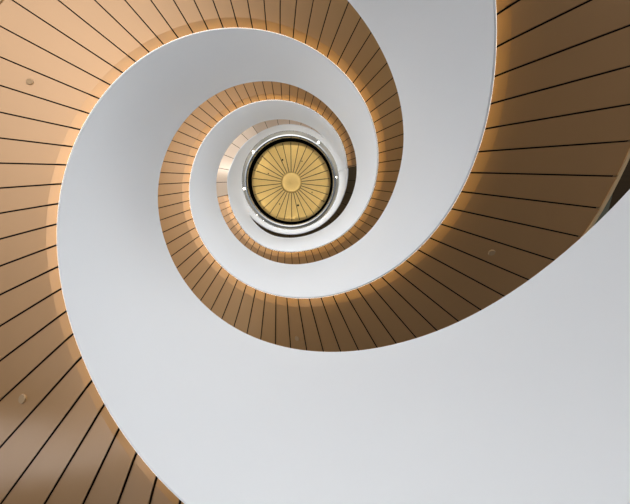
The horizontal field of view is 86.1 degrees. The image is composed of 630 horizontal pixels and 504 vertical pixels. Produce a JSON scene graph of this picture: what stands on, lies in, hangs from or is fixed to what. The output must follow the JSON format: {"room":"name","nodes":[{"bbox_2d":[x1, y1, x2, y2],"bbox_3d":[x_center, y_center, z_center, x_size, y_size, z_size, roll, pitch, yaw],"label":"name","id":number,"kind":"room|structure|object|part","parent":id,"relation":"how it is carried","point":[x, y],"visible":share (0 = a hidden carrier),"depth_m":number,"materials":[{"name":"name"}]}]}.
{"room":"spiral stairwell","nodes":[
{"label":"spiral stairwell","id":0,"kind":"room"},
{"bbox_2d":[242,131,338,228],"bbox_3d":[-0.873,-2.539,12.315,6.900,1.200,6.900,-1,-79,-3],"label":"ceiling","id":1,"kind":"structure","parent":0,"point":[284,132],"depth_m":11.63,"materials":[{"name":"leaf"},{"name":"polished steel"}]},
{"bbox_2d":[244,134,335,227],"bbox_3d":[-0.865,-2.505,12.142,3.165,1.132,3.165,-1,-79,-3],"label":"ceiling medallion","id":2,"kind":"object","parent":1,"relation":"attached to","point":[290,182],"visible":1,"depth_m":12.54,"materials":[{"name":"gold"}]},
{"bbox_3d":[-1.795,-2.592,12.590,1.068,0.041,0.276,0,-79,-3],"label":"radial panel","id":3,"kind":"part","parent":2,"relation":"part of","materials":[{"name":"beige wood"}]},
{"bbox_3d":[-1.772,-2.832,12.544,1.074,0.041,0.275,5,-79,-4],"label":"radial panel","id":4,"kind":"part","parent":2,"relation":"part of","materials":[{"name":"gold metal"}]},
{"bbox_3d":[-1.772,-2.353,12.638,1.074,0.041,0.275,-6,-79,-1],"label":"radial panel","id":5,"kind":"part","parent":2,"relation":"part of","materials":[{"name":"gold metal"}]},
{"bbox_3d":[-1.702,-3.008,12.513,1.074,0.041,0.275,17,-80,-6],"label":"radial panel","id":6,"kind":"part","parent":2,"relation":"part of","materials":[{"name":"beige wood"}]},
{"bbox_3d":[-1.702,-2.178,12.675,1.074,0.041,0.275,-18,-79,1],"label":"radial panel","id":7,"kind":"part","parent":2,"relation":"part of","materials":[{"name":"gold metal"}]},
{"bbox_3d":[-1.661,-3.079,12.501,1.074,0.041,0.275,41,-83,-9],"label":"radial panel","id":8,"kind":"part","parent":2,"relation":"part of","materials":[{"name":"gold metal"}]},
{"bbox_3d":[-1.661,-2.108,12.691,1.074,0.041,0.275,-42,-80,5],"label":"radial panel","id":9,"kind":"part","parent":2,"relation":"part of","materials":[{"name":"beige wood"}]},
{"bbox_3d":[-1.460,-3.300,12.467,1.074,0.041,0.275,41,-83,-9],"label":"radial panel","id":10,"kind":"part","parent":2,"relation":"part of","materials":[{"name":"yellow wood"}]},
{"bbox_3d":[-1.460,-1.891,12.743,1.074,0.041,0.275,-42,-80,5],"label":"radial panel","id":11,"kind":"part","parent":2,"relation":"part of","materials":[{"name":"gold metal"}]},
{"bbox_3d":[-1.298,-3.403,12.455,0.275,0.041,1.074,-36,-80,4],"label":"radial panel","id":12,"kind":"part","parent":2,"relation":"part of","materials":[{"name":"gold metal"}]},
{"bbox_3d":[-1.298,-1.791,12.770,0.275,0.041,1.074,35,-83,-9],"label":"radial panel","id":13,"kind":"part","parent":2,"relation":"part of","materials":[{"name":"gold metal"}]},
{"bbox_3d":[-1.222,-3.437,12.452,0.275,0.041,1.074,-12,-79,0],"label":"radial panel","id":14,"kind":"part","parent":2,"relation":"part of","materials":[{"name":"yellow wood"}]},
{"bbox_3d":[-1.222,-1.758,12.780,0.275,0.041,1.074,11,-80,-5],"label":"radial panel","id":15,"kind":"part","parent":2,"relation":"part of","materials":[{"name":"gold metal"}]},
{"bbox_3d":[-1.037,-3.488,12.450,0.275,0.041,1.074,0,-79,-3],"label":"radial panel","id":16,"kind":"part","parent":2,"relation":"part of","materials":[{"name":"gold metal"}]},
{"bbox_3d":[-1.037,-1.710,12.797,0.275,0.041,1.074,0,-79,-3],"label":"radial panel","id":17,"kind":"part","parent":2,"relation":"part of","materials":[{"name":"gold metal"}]},
{"bbox_3d":[-0.737,-3.491,12.464,0.275,0.041,1.074,0,-79,-3],"label":"radial panel","id":18,"kind":"part","parent":2,"relation":"part of","materials":[{"name":"gold metal"}]},
{"bbox_3d":[-0.737,-1.712,12.811,0.275,0.041,1.074,0,-79,-3],"label":"radial panel","id":19,"kind":"part","parent":2,"relation":"part of","materials":[{"name":"gold metal"}]},
{"bbox_3d":[-0.552,-3.442,12.482,0.275,0.041,1.074,11,-80,-5],"label":"radial panel","id":20,"kind":"part","parent":2,"relation":"part of","materials":[{"name":"gold metal"}]},
{"bbox_3d":[-0.552,-1.764,12.809,0.275,0.041,1.074,-12,-79,0],"label":"radial panel","id":21,"kind":"part","parent":2,"relation":"part of","materials":[{"name":"gold metal"}]},
{"bbox_3d":[-0.477,-1.798,12.806,0.275,0.041,1.074,-36,-80,4],"label":"radial panel","id":22,"kind":"part","parent":2,"relation":"part of","materials":[{"name":"gold metal"}]},
{"bbox_3d":[-0.477,-3.410,12.492,0.275,0.041,1.074,35,-83,-9],"label":"radial panel","id":23,"kind":"part","parent":2,"relation":"part of","materials":[{"name":"yellow wood"}]},
{"bbox_3d":[-0.315,-1.901,12.794,1.074,0.041,0.275,41,-83,-9],"label":"radial panel","id":24,"kind":"part","parent":2,"relation":"part of","materials":[{"name":"gold metal"}]},
{"bbox_3d":[-0.315,-3.310,12.519,1.074,0.041,0.275,-42,-80,5],"label":"radial panel","id":25,"kind":"part","parent":2,"relation":"part of","materials":[{"name":"gold metal"}]},
{"bbox_3d":[-0.114,-2.122,12.760,1.074,0.041,0.275,41,-83,-9],"label":"radial panel","id":26,"kind":"part","parent":2,"relation":"part of","materials":[{"name":"beige wood"}]},
{"bbox_3d":[-0.114,-3.093,12.570,1.074,0.041,0.275,-42,-80,5],"label":"radial panel","id":27,"kind":"part","parent":2,"relation":"part of","materials":[{"name":"beige wood"}]},
{"bbox_3d":[-0.073,-2.192,12.748,1.074,0.041,0.275,17,-80,-6],"label":"radial panel","id":28,"kind":"part","parent":2,"relation":"part of","materials":[{"name":"gold metal"}]},
{"bbox_3d":[-0.073,-3.022,12.586,1.074,0.041,0.275,-18,-79,1],"label":"radial panel","id":29,"kind":"part","parent":2,"relation":"part of","materials":[{"name":"beige wood"}]},
{"bbox_3d":[-0.003,-2.369,12.717,1.074,0.041,0.275,5,-79,-4],"label":"radial panel","id":30,"kind":"part","parent":2,"relation":"part of","materials":[{"name":"beige wood"}]},
{"bbox_3d":[-0.003,-2.848,12.623,1.074,0.041,0.275,-6,-79,-1],"label":"radial panel","id":31,"kind":"part","parent":2,"relation":"part of","materials":[{"name":"gold metal"}]},
{"bbox_3d":[0.020,-2.608,12.671,1.068,0.041,0.276,0,-79,-3],"label":"radial panel","id":32,"kind":"part","parent":2,"relation":"part of","materials":[{"name":"beige wood"}]},
{"bbox_2d":[608,159,629,210],"bbox_3d":[-0.407,-0.780,3.286,10.800,0.180,10.800,-1,-79,-3],"label":"ceiling","id":33,"kind":"structure","parent":0,"point":[623,185],"depth_m":3.38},
{"bbox_2d":[594,193,612,224],"bbox_3d":[-0.407,-0.780,3.286,6.810,0.180,6.810,-1,-79,-3],"label":"trim","id":34,"kind":"structure","parent":33,"relation":"attached to","point":[605,210],"depth_m":3.42,"materials":[{"name":"grey paint"}]},
{"bbox_3d":[-0.212,0.044,-0.935,6.600,0.150,6.600,0,-79,-3],"label":"floor","id":35,"kind":"structure","parent":0,"visible":0},
{"bbox_2d":[0,0,629,503],"bbox_3d":[-0.458,-0.992,4.372,5.679,10.668,5.679,-1,-79,-3],"label":"spiral staircase","id":36,"kind":"structure","parent":35,"relation":"on","point":[136,391],"depth_m":2.23,"materials":[{"name":"white paint"}]},
{"bbox_2d":[18,394,25,403],"bbox_3d":[-1.890,0.950,2.178,0.058,0.033,0.055,-9,-79,-1],"label":"cap","id":37,"kind":"object","parent":36,"relation":"attached to","point":[22,398],"visible":1,"depth_m":2.17,"materials":[{"name":"brown"}]},
{"bbox_2d":[26,78,33,84],"bbox_3d":[-2.434,-1.452,2.876,0.060,0.029,0.055,29,-82,-8],"label":"cap","id":38,"kind":"object","parent":36,"relation":"attached to","point":[29,81],"visible":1,"depth_m":2.87,"materials":[{"name":"brown wood"}]},
{"bbox_2d":[57,28,377,483],"bbox_3d":[-0.465,-0.908,3.831,3.109,8.673,3.089,0,-79,-3],"label":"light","id":39,"kind":"object","parent":36,"relation":"attached to","point":[144,366],"depth_m":2.66,"materials":[{"name":"white paint"}]},
{"bbox_2d":[158,0,629,351],"bbox_3d":[-0.466,-1.026,4.542,5.331,10.968,5.330,8,-79,-4],"label":"spiral staircase","id":40,"kind":"structure","parent":35,"relation":"on","point":[516,113],"depth_m":2.88,"materials":[{"name":"white paint"}]},
{"bbox_2d":[216,119,356,237],"bbox_3d":[-0.678,-1.920,9.125,5.271,2.150,5.271,-1,-79,-3],"label":"gallery","id":41,"kind":"object","parent":40,"relation":"attached to","point":[230,170],"visible":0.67,"depth_m":9.18,"materials":[{"name":"white paint"}]},
{"bbox_3d":[-0.726,-2.123,10.162,2.964,0.036,2.964,0,-79,-3],"label":"handrail","id":42,"kind":"part","parent":41,"relation":"part of","materials":[{"name":"silver metal"}]},
{"bbox_2d":[189,13,496,298],"bbox_3d":[-0.440,-0.962,3.977,2.996,8.840,2.960,0,-79,-3],"label":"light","id":43,"kind":"object","parent":40,"relation":"attached to","point":[443,66],"depth_m":3.37,"materials":[{"name":"white"}]},
{"bbox_3d":[-0.480,-1.071,4.533,3.147,10.968,3.083,0,-79,-3],"label":"balustrade","id":44,"kind":"part","parent":40,"relation":"part of","materials":[{"name":"white paint"}]},
{"bbox_2d":[488,250,494,255],"bbox_3d":[1.536,0.005,2.930,0.060,0.030,0.054,19,-80,-6],"label":"cap","id":45,"kind":"object","parent":40,"relation":"attached to","point":[491,252],"visible":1,"depth_m":2.93,"materials":[{"name":"brown wood"}]},
{"bbox_3d":[-0.448,-0.949,4.153,5.331,9.140,5.331,0,-79,-3],"label":"trim","id":46,"kind":"part","parent":40,"relation":"part of","materials":[{"name":"brown wood"}]}
]}

